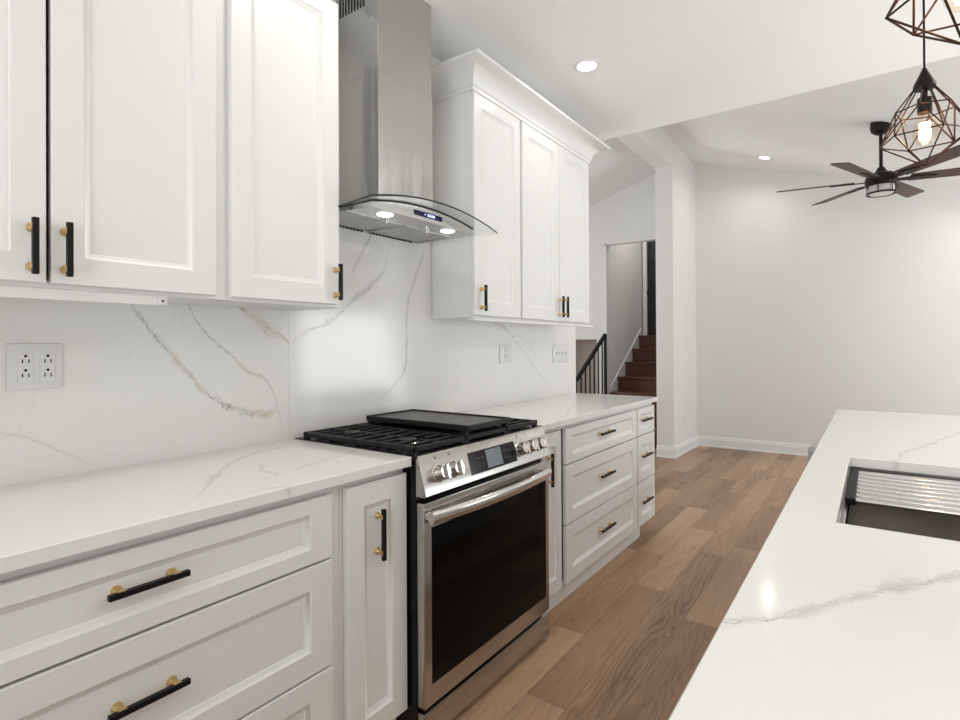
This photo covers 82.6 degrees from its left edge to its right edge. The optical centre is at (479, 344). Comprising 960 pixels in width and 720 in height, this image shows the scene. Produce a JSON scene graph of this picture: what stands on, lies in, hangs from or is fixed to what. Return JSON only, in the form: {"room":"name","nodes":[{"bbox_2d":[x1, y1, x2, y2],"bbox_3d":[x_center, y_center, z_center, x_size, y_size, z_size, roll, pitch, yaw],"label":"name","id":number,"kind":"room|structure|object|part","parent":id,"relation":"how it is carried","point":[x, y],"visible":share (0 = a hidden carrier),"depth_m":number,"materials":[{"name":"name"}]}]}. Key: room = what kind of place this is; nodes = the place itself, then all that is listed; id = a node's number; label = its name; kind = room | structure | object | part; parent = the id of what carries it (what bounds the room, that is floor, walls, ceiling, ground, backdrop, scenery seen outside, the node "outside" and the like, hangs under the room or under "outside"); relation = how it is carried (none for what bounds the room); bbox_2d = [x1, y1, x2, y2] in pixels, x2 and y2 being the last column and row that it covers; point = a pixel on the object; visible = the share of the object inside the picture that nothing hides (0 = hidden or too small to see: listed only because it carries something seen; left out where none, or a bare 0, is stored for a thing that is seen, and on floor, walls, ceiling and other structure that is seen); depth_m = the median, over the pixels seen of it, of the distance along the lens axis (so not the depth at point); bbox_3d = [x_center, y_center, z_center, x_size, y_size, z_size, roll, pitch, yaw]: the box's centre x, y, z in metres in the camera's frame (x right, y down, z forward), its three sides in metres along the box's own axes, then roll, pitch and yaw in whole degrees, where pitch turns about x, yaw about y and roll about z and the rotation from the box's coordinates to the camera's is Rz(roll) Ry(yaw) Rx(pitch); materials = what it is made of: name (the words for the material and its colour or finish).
{"room":"kitchen","nodes":[
{"label":"kitchen","id":0,"kind":"room"},
{"bbox_2d":[431,56,440,65],"bbox_3d":[-1.393,-0.540,1.390,0.119,3.725,7.066,0,0,36],"label":"wall","id":1,"kind":"structure","parent":0,"point":[434,61],"depth_m":2.90,"materials":[{"name":"white paint"}]},
{"bbox_2d":[0,0,225,305],"bbox_3d":[-1.125,-0.685,1.362,0.307,1.157,0.912,0,0,36],"label":"upper cabinet","id":2,"kind":"object","parent":1,"relation":"attached to","point":[113,112],"visible":1,"depth_m":1.42,"materials":[{"name":"white paint"}]},
{"bbox_3d":[-1.167,-0.697,1.120,0.020,1.104,0.446,0,0,36],"label":"door","id":3,"kind":"part","parent":2,"relation":"part of","materials":[{"name":"white paint"}]},
{"bbox_3d":[-1.031,-0.271,1.261,0.033,0.022,0.022,0,0,36],"label":"handle post","id":4,"kind":"part","parent":2,"relation":"part of","materials":[{"name":"gold metal"}]},
{"bbox_3d":[-1.030,-0.180,1.260,0.033,0.022,0.022,0,0,36],"label":"handle post","id":5,"kind":"part","parent":2,"relation":"part of","materials":[{"name":"gold metal"}]},
{"bbox_3d":[-0.992,-0.271,1.314,0.033,0.022,0.022,0,0,36],"label":"handle post","id":6,"kind":"part","parent":2,"relation":"part of","materials":[{"name":"gold metal"}]},
{"bbox_3d":[-0.992,-0.180,1.314,0.033,0.022,0.022,0,0,36],"label":"handle post","id":7,"kind":"part","parent":2,"relation":"part of","materials":[{"name":"gold metal"}]},
{"bbox_3d":[-1.101,-0.121,1.238,0.020,0.026,0.740,0,0,36],"label":"light rail","id":8,"kind":"part","parent":2,"relation":"part of","materials":[{"name":"white paint"}]},
{"bbox_2d":[0,297,288,486],"bbox_3d":[-1.217,0.131,1.506,0.020,0.547,1.578,0,0,36],"label":"backsplash","id":9,"kind":"structure","parent":1,"relation":"attached to","point":[141,384],"depth_m":1.71,"materials":[{"name":"stone"}]},
{"bbox_2d":[6,343,61,390],"bbox_3d":[-1.212,0.061,1.489,0.009,0.125,0.122,0,0,36],"label":"outlet","id":10,"kind":"object","parent":9,"relation":"attached to","point":[29,366],"visible":1,"depth_m":1.49,"materials":[{"name":"white plastic"}]},
{"bbox_2d":[17,353,32,383],"bbox_3d":[-1.223,0.065,1.470,0.004,0.080,0.034,0,0,36],"label":"receptacle","id":11,"kind":"object","parent":10,"relation":"attached to","point":[24,360],"depth_m":1.47,"materials":[{"name":"white plastic"}]},
{"bbox_2d":[40,353,54,381],"bbox_3d":[-1.195,0.065,1.510,0.004,0.080,0.034,0,0,36],"label":"receptacle","id":12,"kind":"object","parent":10,"relation":"attached to","point":[47,360],"depth_m":1.51,"materials":[{"name":"white plastic"}]},
{"bbox_2d":[189,0,342,310],"bbox_3d":[-0.731,-0.699,1.911,0.307,1.130,0.437,0,0,36],"label":"upper cabinet","id":13,"kind":"object","parent":1,"relation":"attached to","point":[282,71],"visible":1,"depth_m":1.83,"materials":[{"name":"white paint"}]},
{"bbox_3d":[-0.514,-0.269,1.979,0.033,0.022,0.022,0,0,36],"label":"handle post","id":14,"kind":"part","parent":13,"relation":"part of","materials":[{"name":"gold metal"}]},
{"bbox_3d":[-0.514,-0.178,1.979,0.033,0.022,0.022,0,0,36],"label":"handle post","id":15,"kind":"part","parent":13,"relation":"part of","materials":[{"name":"gold metal"}]},
{"bbox_2d":[336,0,496,243],"bbox_3d":[-0.337,-1.004,2.335,0.457,1.035,0.784,0,0,36],"label":"range hood","id":16,"kind":"object","parent":1,"relation":"attached to","point":[386,155],"visible":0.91,"depth_m":2.28,"materials":[{"name":"silver metal"}]},
{"bbox_2d":[377,213,392,216],"bbox_3d":[-0.368,-0.502,2.121,0.066,0.006,0.066,0,0,36],"label":"lamp","id":17,"kind":"object","parent":16,"relation":"attached to","point":[378,214],"depth_m":2.11,"materials":[{"name":"white"}]},
{"bbox_3d":[-0.210,-0.527,2.244,0.003,0.020,0.172,0,0,36],"label":"control panel","id":18,"kind":"part","parent":16,"relation":"part of","materials":[{"name":"blue"}]},
{"bbox_2d":[440,230,454,232],"bbox_3d":[-0.144,-0.502,2.433,0.066,0.006,0.066,0,0,36],"label":"lamp","id":19,"kind":"object","parent":16,"relation":"attached to","point":[441,231],"depth_m":2.42,"materials":[{"name":"white"}]},
{"bbox_2d":[289,0,575,439],"bbox_3d":[-0.017,-0.548,3.184,0.020,1.907,2.546,0,0,36],"label":"backsplash","id":20,"kind":"structure","parent":1,"relation":"attached to","point":[383,350],"depth_m":2.63,"materials":[{"name":"stone"}]},
{"bbox_2d":[499,344,510,362],"bbox_3d":[0.160,0.060,3.398,0.009,0.116,0.130,0,0,36],"label":"outlet","id":21,"kind":"object","parent":20,"relation":"attached to","point":[504,349],"visible":1,"depth_m":3.39,"materials":[{"name":"white plastic"}]},
{"bbox_2d":[504,347,507,359],"bbox_3d":[0.162,0.058,3.398,0.004,0.080,0.038,0,0,36],"label":"receptacle","id":22,"kind":"object","parent":21,"relation":"attached to","point":[505,348],"depth_m":3.39,"materials":[{"name":"white plastic"}]},
{"bbox_2d":[552,345,568,362],"bbox_3d":[0.582,0.072,3.981,0.014,0.123,0.253,0,0,36],"label":"light switch","id":23,"kind":"object","parent":20,"relation":"attached to","point":[560,353],"visible":1,"depth_m":3.97,"materials":[{"name":"white plastic"}]},
{"bbox_2d":[432,91,520,321],"bbox_3d":[0.005,-0.698,2.935,0.307,1.130,0.451,0,0,36],"label":"upper cabinet","id":24,"kind":"object","parent":1,"relation":"attached to","point":[476,142],"visible":0.98,"depth_m":2.79,"materials":[{"name":"white paint"}]},
{"bbox_3d":[0.090,-0.696,2.869,0.020,1.104,0.434,0,0,36],"label":"door","id":25,"kind":"part","parent":24,"relation":"part of","materials":[{"name":"white paint"}]},
{"bbox_2d":[497,121,589,325],"bbox_3d":[0.402,-0.698,3.487,0.307,1.130,0.907,0,0,36],"label":"upper cabinet","id":26,"kind":"object","parent":1,"relation":"attached to","point":[554,182],"visible":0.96,"depth_m":3.36,"materials":[{"name":"white paint"}]},
{"bbox_2d":[431,48,609,163],"bbox_3d":[0.296,-1.310,3.286,0.379,0.122,1.582,0,0,36],"label":"crown molding","id":27,"kind":"structure","parent":26,"relation":"attached to","point":[473,70],"depth_m":2.88,"materials":[{"name":"white paint"}]},
{"bbox_2d":[468,317,592,327],"bbox_3d":[0.370,-0.125,3.282,0.039,0.016,1.415,0,0,36],"label":"rail","id":28,"kind":"object","parent":26,"relation":"attached to","point":[469,318],"visible":1,"depth_m":3.10,"materials":[{"name":"white paint"}]},
{"bbox_3d":[0.359,-0.696,3.244,0.020,1.104,0.439,0,0,36],"label":"door","id":29,"kind":"part","parent":26,"relation":"part of","materials":[{"name":"white paint"}]},
{"bbox_3d":[0.618,-0.696,3.604,0.020,1.104,0.436,0,0,36],"label":"door","id":30,"kind":"part","parent":26,"relation":"part of","materials":[{"name":"white paint"}]},
{"bbox_2d":[576,339,596,393],"bbox_3d":[1.636,0.523,9.055,1.440,1.635,1.430,0,0,36],"label":"wall","id":31,"kind":"structure","parent":0,"point":[584,348],"depth_m":9.65,"materials":[{"name":"grey paint"}]},
{"bbox_2d":[588,137,654,205],"bbox_3d":[-0.179,-1.948,6.284,3.400,1.137,5.150,0,0,36],"label":"ceiling","id":32,"kind":"structure","parent":0,"point":[611,171],"depth_m":7.11,"materials":[{"name":"white paint"}]},
{"bbox_2d":[609,242,642,385],"bbox_3d":[2.299,-0.482,8.653,0.119,3.635,1.550,0,0,36],"label":"wall","id":33,"kind":"structure","parent":0,"point":[626,260],"depth_m":8.47,"materials":[{"name":"white paint"}]},
{"bbox_2d":[604,244,609,393],"bbox_3d":[1.854,-0.058,7.943,0.024,2.785,0.130,0,0,36],"label":"trim","id":34,"kind":"structure","parent":33,"relation":"attached to","point":[606,247],"depth_m":7.93,"materials":[{"name":"white paint"}]},
{"bbox_2d":[610,328,641,391],"bbox_3d":[2.297,0.548,8.524,0.015,1.573,1.320,0,0,36],"label":"trim","id":35,"kind":"structure","parent":33,"relation":"attached to","point":[630,357],"depth_m":8.44,"materials":[{"name":"white paint"}]},
{"bbox_2d":[453,427,807,719],"bbox_3d":[0.736,1.345,3.199,8.040,0.050,12.490,0,0,36],"label":"floor","id":36,"kind":"structure","parent":0,"point":[628,642],"depth_m":2.77,"materials":[{"name":"brown wood"}]},
{"bbox_2d":[0,486,338,719],"bbox_3d":[-0.939,0.862,1.337,0.651,0.915,1.031,0,0,36],"label":"base cabinet","id":37,"kind":"object","parent":36,"relation":"on","point":[235,616],"visible":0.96,"depth_m":1.23,"materials":[{"name":"white paint"}]},
{"bbox_3d":[-0.730,0.742,1.107,0.033,0.022,0.022,0,0,36],"label":"handle post","id":38,"kind":"part","parent":37,"relation":"part of","materials":[{"name":"gold metal"}]},
{"bbox_3d":[-0.731,0.504,1.108,0.033,0.022,0.022,0,0,36],"label":"handle post","id":39,"kind":"part","parent":37,"relation":"part of","materials":[{"name":"gold metal"}]},
{"bbox_3d":[-0.711,0.757,1.157,0.020,0.296,0.980,0,0,36],"label":"drawer","id":40,"kind":"part","parent":37,"relation":"part of","materials":[{"name":"white paint"}]},
{"bbox_3d":[-0.669,0.504,1.196,0.033,0.022,0.022,0,0,36],"label":"handle post","id":41,"kind":"part","parent":37,"relation":"part of","materials":[{"name":"gold metal"}]},
{"bbox_3d":[-0.667,0.742,1.194,0.033,0.022,0.022,0,0,36],"label":"handle post","id":42,"kind":"part","parent":37,"relation":"part of","materials":[{"name":"gold metal"}]},
{"bbox_2d":[0,439,410,574],"bbox_3d":[-0.864,0.387,1.437,0.629,0.031,1.320,0,0,36],"label":"countertop","id":43,"kind":"structure","parent":37,"relation":"on","point":[47,520],"depth_m":1.36,"materials":[{"name":"stone"}]},
{"bbox_3d":[-0.710,1.055,1.156,0.020,0.286,0.980,0,0,36],"label":"drawer","id":44,"kind":"part","parent":37,"relation":"part of","materials":[{"name":"white paint"}]},
{"bbox_2d":[338,469,406,719],"bbox_3d":[-0.559,0.862,1.866,0.651,0.915,0.268,0,0,36],"label":"base cabinet","id":45,"kind":"object","parent":36,"relation":"on","point":[371,510],"visible":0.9,"depth_m":1.68,"materials":[{"name":"white paint"}]},
{"bbox_3d":[-0.309,0.534,1.696,0.033,0.022,0.022,0,0,36],"label":"handle post","id":46,"kind":"part","parent":45,"relation":"part of","materials":[{"name":"gold metal"}]},
{"bbox_3d":[-0.308,0.645,1.696,0.033,0.022,0.022,0,0,36],"label":"handle post","id":47,"kind":"part","parent":45,"relation":"part of","materials":[{"name":"gold metal"}]},
{"bbox_2d":[295,418,551,719],"bbox_3d":[-0.182,0.831,2.280,0.744,0.977,0.842,0,0,36],"label":"gas range","id":48,"kind":"object","parent":36,"relation":"on","point":[477,503],"visible":0.7,"depth_m":1.99,"materials":[{"name":"silver metal"}]},
{"bbox_2d":[295,424,541,459],"bbox_3d":[-0.224,0.375,2.311,0.646,0.012,0.842,0,0,36],"label":"cooktop","id":49,"kind":"object","parent":48,"relation":"in","point":[459,447],"depth_m":2.03,"materials":[{"name":"black metal"}]},
{"bbox_2d":[366,409,510,434],"bbox_3d":[-0.181,0.324,2.310,0.554,0.036,0.297,0,0,36],"label":"griddle","id":50,"kind":"object","parent":48,"relation":"on","point":[463,422],"visible":1,"depth_m":2.26,"materials":[{"name":"grey metal"}]},
{"bbox_3d":[-0.181,0.317,2.310,0.552,0.012,0.295,0,0,36],"label":"plate","id":51,"kind":"part","parent":50,"relation":"part of","materials":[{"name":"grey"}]},
{"bbox_3d":[-0.127,0.431,1.825,0.053,0.064,0.062,0,0,36],"label":"knob","id":52,"kind":"part","parent":48,"relation":"part of","materials":[{"name":"silver metal"}]},
{"bbox_3d":[-0.084,0.431,1.886,0.053,0.064,0.062,0,0,36],"label":"knob","id":53,"kind":"part","parent":48,"relation":"part of","materials":[{"name":"silver metal"}]},
{"bbox_3d":[0.049,0.433,2.116,0.051,0.135,0.836,0,0,36],"label":"control panel","id":54,"kind":"part","parent":48,"relation":"part of","materials":[{"name":"silver metal"}]},
{"bbox_3d":[0.052,0.852,2.114,0.033,0.667,0.836,0,0,36],"label":"oven door","id":55,"kind":"part","parent":48,"relation":"part of","materials":[{"name":"black glass"}]},
{"bbox_3d":[0.053,1.248,2.113,0.031,0.094,0.836,0,0,36],"label":"warming drawer","id":56,"kind":"part","parent":48,"relation":"part of","materials":[{"name":"silver metal"}]},
{"bbox_3d":[0.079,0.561,2.070,0.072,0.043,0.788,0,0,36],"label":"door handle","id":57,"kind":"part","parent":48,"relation":"part of","materials":[{"name":"metal"}]},
{"bbox_3d":[0.053,0.436,2.104,0.024,0.079,0.310,0,0,36],"label":"display panel","id":58,"kind":"part","parent":48,"relation":"part of","materials":[{"name":"black glass"}]},
{"bbox_3d":[0.176,0.432,2.248,0.053,0.064,0.062,0,0,36],"label":"knob","id":59,"kind":"part","parent":48,"relation":"part of","materials":[{"name":"silver metal"}]},
{"bbox_3d":[0.219,0.432,2.307,0.053,0.064,0.062,0,0,36],"label":"knob","id":60,"kind":"part","parent":48,"relation":"part of","materials":[{"name":"silver metal"}]},
{"bbox_3d":[0.261,0.432,2.365,0.053,0.064,0.062,0,0,36],"label":"knob","id":61,"kind":"part","parent":48,"relation":"part of","materials":[{"name":"silver metal"}]},
{"bbox_2d":[542,427,561,612],"bbox_3d":[0.092,0.863,2.772,0.651,0.915,0.260,0,0,36],"label":"base cabinet","id":62,"kind":"object","parent":36,"relation":"on","point":[553,436],"visible":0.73,"depth_m":2.64,"materials":[{"name":"white paint"}]},
{"bbox_2d":[576,333,606,393],"bbox_3d":[1.478,0.590,7.394,0.056,1.488,1.148,0,0,36],"label":"stair railing","id":63,"kind":"object","parent":36,"relation":"on","point":[604,336],"visible":0.34,"depth_m":7.57,"materials":[{"name":"black metal"}]},
{"bbox_3d":[1.775,0.361,7.810,0.035,0.959,0.124,0,0,36],"label":"post","id":64,"kind":"part","parent":63,"relation":"part of","materials":[{"name":"black metal"}]},
{"bbox_2d":[553,408,636,606],"bbox_3d":[0.475,0.863,3.305,0.651,0.915,1.052,0,0,36],"label":"base cabinet","id":65,"kind":"object","parent":36,"relation":"on","point":[599,454],"visible":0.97,"depth_m":3.06,"materials":[{"name":"white paint"}]},
{"bbox_2d":[456,393,657,430],"bbox_3d":[0.506,0.388,3.344,0.629,0.031,1.676,0,0,36],"label":"countertop","id":66,"kind":"structure","parent":65,"relation":"on","point":[562,410],"depth_m":3.19,"materials":[{"name":"stone"}]},
{"bbox_3d":[0.716,0.515,3.146,0.020,0.177,1.008,0,0,36],"label":"drawer","id":67,"kind":"part","parent":65,"relation":"part of","materials":[{"name":"white paint"}]},
{"bbox_3d":[0.719,1.056,3.144,0.020,0.286,1.008,0,0,36],"label":"drawer","id":68,"kind":"part","parent":65,"relation":"part of","materials":[{"name":"white paint"}]},
{"bbox_3d":[0.717,0.758,3.145,0.020,0.296,1.008,0,0,36],"label":"drawer","id":69,"kind":"part","parent":65,"relation":"part of","materials":[{"name":"white paint"}]},
{"bbox_2d":[610,335,656,448],"bbox_3d":[2.542,0.594,7.987,1.000,1.474,2.098,0,0,36],"label":"staircase","id":70,"kind":"structure","parent":36,"relation":"on","point":[640,378],"depth_m":8.18,"materials":[{"name":"brown wood"}]},
{"bbox_2d":[630,403,654,543],"bbox_3d":[0.885,0.863,3.875,0.651,0.915,0.349,0,0,36],"label":"base cabinet","id":71,"kind":"object","parent":36,"relation":"on","point":[645,484],"visible":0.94,"depth_m":3.69,"materials":[{"name":"white paint"}]},
{"bbox_3d":[1.120,0.515,3.709,0.020,0.177,0.330,0,0,36],"label":"drawer","id":72,"kind":"part","parent":71,"relation":"part of","materials":[{"name":"white paint"}]},
{"bbox_3d":[1.122,0.758,3.708,0.020,0.296,0.330,0,0,36],"label":"drawer","id":73,"kind":"part","parent":71,"relation":"part of","materials":[{"name":"white paint"}]},
{"bbox_3d":[1.123,1.056,3.707,0.020,0.286,0.330,0,0,36],"label":"drawer","id":74,"kind":"part","parent":71,"relation":"part of","materials":[{"name":"white paint"}]},
{"bbox_2d":[655,141,696,446],"bbox_3d":[2.457,-0.551,6.817,0.200,3.755,1.008,0,0,36],"label":"wall pier","id":75,"kind":"object","parent":36,"relation":"on","point":[675,183],"visible":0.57,"depth_m":6.46,"materials":[{"name":"white paint"}]},
{"bbox_2d":[656,445,675,458],"bbox_3d":[2.175,1.258,6.384,0.222,0.135,0.022,0,0,36],"label":"baseboard","id":76,"kind":"structure","parent":75,"relation":"attached to","point":[662,451],"depth_m":6.38,"materials":[{"name":"white paint"}]},
{"bbox_2d":[675,435,697,457],"bbox_3d":[2.557,1.258,6.744,0.022,0.135,1.008,0,0,36],"label":"baseboard","id":77,"kind":"structure","parent":75,"relation":"attached to","point":[684,447],"depth_m":6.70,"materials":[{"name":"white paint"}]},
{"bbox_2d":[807,443,818,463],"bbox_3d":[2.277,0.972,3.281,0.546,0.682,0.602,0,0,36],"label":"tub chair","id":78,"kind":"object","parent":36,"relation":"on","point":[811,449],"visible":0.02,"depth_m":3.36,"materials":[{"name":"grey fabric"}]},
{"bbox_3d":[1.102,0.850,1.117,0.730,0.915,4.074,0,0,36],"label":"kitchen island","id":79,"kind":"object","parent":36,"relation":"on","visible":0},
{"bbox_2d":[668,409,959,719],"bbox_3d":[1.207,0.374,1.042,1.065,0.031,4.154,0,0,36],"label":"island countertop","id":80,"kind":"structure","parent":79,"relation":"on","point":[830,619],"depth_m":0.74,"materials":[{"name":"stone"}]},
{"bbox_2d":[839,467,959,541],"bbox_3d":[1.144,0.507,1.291,0.507,0.230,0.830,0,0,36],"label":"sink","id":81,"kind":"object","parent":80,"relation":"in","point":[890,519],"visible":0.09,"depth_m":1.65,"materials":[{"name":"metal"}]},
{"bbox_2d":[845,468,959,516],"bbox_3d":[1.242,0.399,1.429,0.465,0.017,0.420,0,0,36],"label":"drying rack","id":82,"kind":"object","parent":81,"relation":"on","point":[902,492],"visible":1,"depth_m":1.45,"materials":[{"name":"silver metal"}]},
{"bbox_3d":[1.167,0.400,1.324,0.441,0.012,0.033,0,0,36],"label":"rod","id":83,"kind":"part","parent":82,"relation":"part of","materials":[{"name":"silver metal"}]},
{"bbox_3d":[1.137,0.400,1.282,0.441,0.012,0.033,0,0,36],"label":"rod","id":84,"kind":"part","parent":82,"relation":"part of","materials":[{"name":"silver metal"}]},
{"bbox_3d":[1.258,0.400,1.450,0.441,0.012,0.033,0,0,36],"label":"rod","id":85,"kind":"part","parent":82,"relation":"part of","materials":[{"name":"silver metal"}]},
{"bbox_3d":[1.227,0.400,1.408,0.441,0.012,0.033,0,0,36],"label":"rod","id":86,"kind":"part","parent":82,"relation":"part of","materials":[{"name":"silver metal"}]},
{"bbox_3d":[1.197,0.400,1.366,0.441,0.012,0.033,0,0,36],"label":"rod","id":87,"kind":"part","parent":82,"relation":"part of","materials":[{"name":"silver metal"}]},
{"bbox_3d":[1.318,0.400,1.533,0.441,0.012,0.033,0,0,36],"label":"rod","id":88,"kind":"part","parent":82,"relation":"part of","materials":[{"name":"silver metal"}]},
{"bbox_3d":[1.288,0.400,1.492,0.441,0.012,0.033,0,0,36],"label":"rod","id":89,"kind":"part","parent":82,"relation":"part of","materials":[{"name":"silver metal"}]},
{"bbox_3d":[1.348,0.400,1.575,0.441,0.012,0.033,0,0,36],"label":"rod","id":90,"kind":"part","parent":82,"relation":"part of","materials":[{"name":"silver metal"}]},
{"bbox_2d":[424,0,959,140],"bbox_3d":[0.479,-1.583,0.049,4.740,0.090,7.070,0,0,36],"label":"ceiling","id":91,"kind":"structure","parent":0,"point":[663,62],"depth_m":2.81,"materials":[{"name":"white paint"}]},
{"bbox_2d":[574,59,599,72],"bbox_3d":[0.586,-1.524,2.995,0.144,0.008,0.144,0,0,36],"label":"recessed light","id":92,"kind":"object","parent":91,"relation":"in","point":[586,65],"visible":1,"depth_m":2.99,"materials":[{"name":"white paint"}]},
{"bbox_2d":[879,0,959,165],"bbox_3d":[1.405,-1.048,1.729,0.236,0.974,0.229,0,0,36],"label":"pendant light","id":93,"kind":"object","parent":91,"relation":"hanging from","point":[925,82],"visible":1,"depth_m":1.72,"materials":[{"name":"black metal"}]},
{"bbox_3d":[1.404,-1.193,1.730,0.006,0.646,0.006,0,0,36],"label":"cord","id":94,"kind":"part","parent":93,"relation":"part of","materials":[{"name":"black metal"}]},
{"bbox_2d":[917,87,931,114],"bbox_3d":[1.406,-0.769,1.728,0.038,0.077,0.038,0,0,36],"label":"socket","id":95,"kind":"object","parent":93,"relation":"attached to","point":[921,110],"depth_m":1.72,"materials":[{"name":"brown metal"}]},
{"bbox_2d":[885,0,959,44],"bbox_3d":[0.910,-1.048,1.032,0.240,0.974,0.220,0,0,36],"label":"pendant light","id":96,"kind":"object","parent":91,"relation":"hanging from","point":[893,21],"visible":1,"depth_m":1.08,"materials":[{"name":"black metal"}]},
{"bbox_2d":[576,164,959,444],"bbox_3d":[3.354,-0.596,6.866,8.040,3.835,0.120,0,0,36],"label":"wall","id":97,"kind":"structure","parent":0,"point":[805,312],"depth_m":6.44,"materials":[{"name":"white paint"}]},
{"bbox_2d":[604,238,655,245],"bbox_3d":[2.268,-1.446,7.646,1.062,0.020,0.130,0,0,36],"label":"trim","id":98,"kind":"structure","parent":97,"relation":"attached to","point":[647,239],"depth_m":7.72,"materials":[{"name":"white paint"}]},
{"bbox_2d":[697,435,811,455],"bbox_3d":[4.712,1.242,5.803,4.620,0.135,0.022,0,0,36],"label":"baseboard","id":99,"kind":"structure","parent":97,"relation":"attached to","point":[708,441],"depth_m":6.75,"materials":[{"name":"white paint"}]},
{"bbox_2d":[659,56,959,186],"bbox_3d":[3.649,-1.765,4.377,5.040,1.562,3.780,0,0,36],"label":"ceiling","id":100,"kind":"structure","parent":0,"point":[806,132],"depth_m":5.00,"materials":[{"name":"white paint"}]},
{"bbox_2d":[616,127,671,168],"bbox_3d":[1.392,-2.255,5.354,0.200,0.350,2.612,0,0,36],"label":"ceiling beam","id":101,"kind":"structure","parent":100,"relation":"attached to","point":[654,146],"depth_m":5.93,"materials":[{"name":"white paint"}]},
{"bbox_2d":[758,156,770,159],"bbox_3d":[3.217,-2.110,6.178,0.138,0.045,0.144,0,0,36],"label":"recessed light","id":102,"kind":"object","parent":100,"relation":"in","point":[760,157],"visible":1,"depth_m":6.17,"materials":[{"name":"white paint"}]},
{"bbox_2d":[776,121,959,205],"bbox_3d":[3.310,-1.536,4.510,1.516,0.600,1.468,0,0,36],"label":"ceiling fan","id":103,"kind":"object","parent":100,"relation":"hanging from","point":[881,183],"visible":0.98,"depth_m":4.42,"materials":[{"name":"brown metal"}]},
{"bbox_3d":[2.883,-1.348,4.715,0.570,0.036,0.138,0,0,26],"label":"blade","id":104,"kind":"part","parent":103,"relation":"part of","materials":[{"name":"brown wood"}]},
{"bbox_3d":[3.275,-1.349,4.983,0.138,0.036,0.570,0,0,-4],"label":"blade","id":105,"kind":"part","parent":103,"relation":"part of","materials":[{"name":"brown wood"}]},
{"bbox_3d":[3.109,-1.342,4.609,0.270,0.020,0.060,0,0,26],"label":"blade arm","id":106,"kind":"part","parent":103,"relation":"part of","materials":[{"name":"brown metal"}]},
{"bbox_3d":[2.918,-1.351,4.242,0.570,0.036,0.138,0,0,-34],"label":"blade","id":107,"kind":"part","parent":103,"relation":"part of","materials":[{"name":"brown wood"}]},
{"bbox_3d":[3.124,-1.343,4.384,0.270,0.020,0.060,0,0,-34],"label":"blade arm","id":108,"kind":"part","parent":103,"relation":"part of","materials":[{"name":"brown metal"}]},
{"bbox_3d":[3.311,-1.272,4.509,0.180,0.072,0.180,0,0,36],"label":"lamp shade","id":109,"kind":"part","parent":103,"relation":"part of","materials":[{"name":"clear glass"}]},
{"bbox_3d":[3.326,-1.345,4.285,0.060,0.020,0.270,0,0,-4],"label":"blade arm","id":110,"kind":"part","parent":103,"relation":"part of","materials":[{"name":"brown metal"}]},
{"bbox_3d":[3.703,-1.353,4.777,0.570,0.036,0.138,0,0,-34],"label":"blade","id":111,"kind":"part","parent":103,"relation":"part of","materials":[{"name":"brown wood"}]},
{"bbox_3d":[3.513,-1.345,4.410,0.270,0.020,0.060,0,0,26],"label":"blade arm","id":112,"kind":"part","parent":103,"relation":"part of","materials":[{"name":"brown metal"}]},
{"bbox_3d":[3.346,-1.354,4.036,0.138,0.036,0.570,0,0,-4],"label":"blade","id":113,"kind":"part","parent":103,"relation":"part of","materials":[{"name":"brown wood"}]},
{"bbox_3d":[3.739,-1.355,4.303,0.570,0.036,0.138,0,0,26],"label":"blade","id":114,"kind":"part","parent":103,"relation":"part of","materials":[{"name":"brown wood"}]},
{"bbox_3d":[3.187,-0.486,8.895,1.280,3.635,0.120,0,0,36],"label":"wall","id":115,"kind":"structure","parent":0,"visible":0},
{"bbox_2d":[643,242,647,335],"bbox_3d":[2.751,-1.171,9.092,0.060,2.058,0.070,0,0,36],"label":"trim","id":116,"kind":"structure","parent":115,"relation":"attached to","point":[645,282],"depth_m":9.06,"materials":[{"name":"white paint"}]},
{"bbox_2d":[647,241,655,334],"bbox_3d":[3.127,-1.149,8.827,0.850,2.008,0.058,0,0,36],"label":"door","id":117,"kind":"structure","parent":115,"relation":"in","point":[651,246],"depth_m":9.02,"materials":[{"name":"black paint"}]},
{"bbox_3d":[3.117,-1.168,8.814,0.850,0.689,0.025,0,0,36],"label":"rail","id":118,"kind":"part","parent":117,"relation":"part of","materials":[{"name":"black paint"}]},
{"bbox_3d":[3.116,-1.488,8.825,0.740,1.130,0.008,0,0,36],"label":"glass","id":119,"kind":"part","parent":117,"relation":"part of","materials":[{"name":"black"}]}
]}

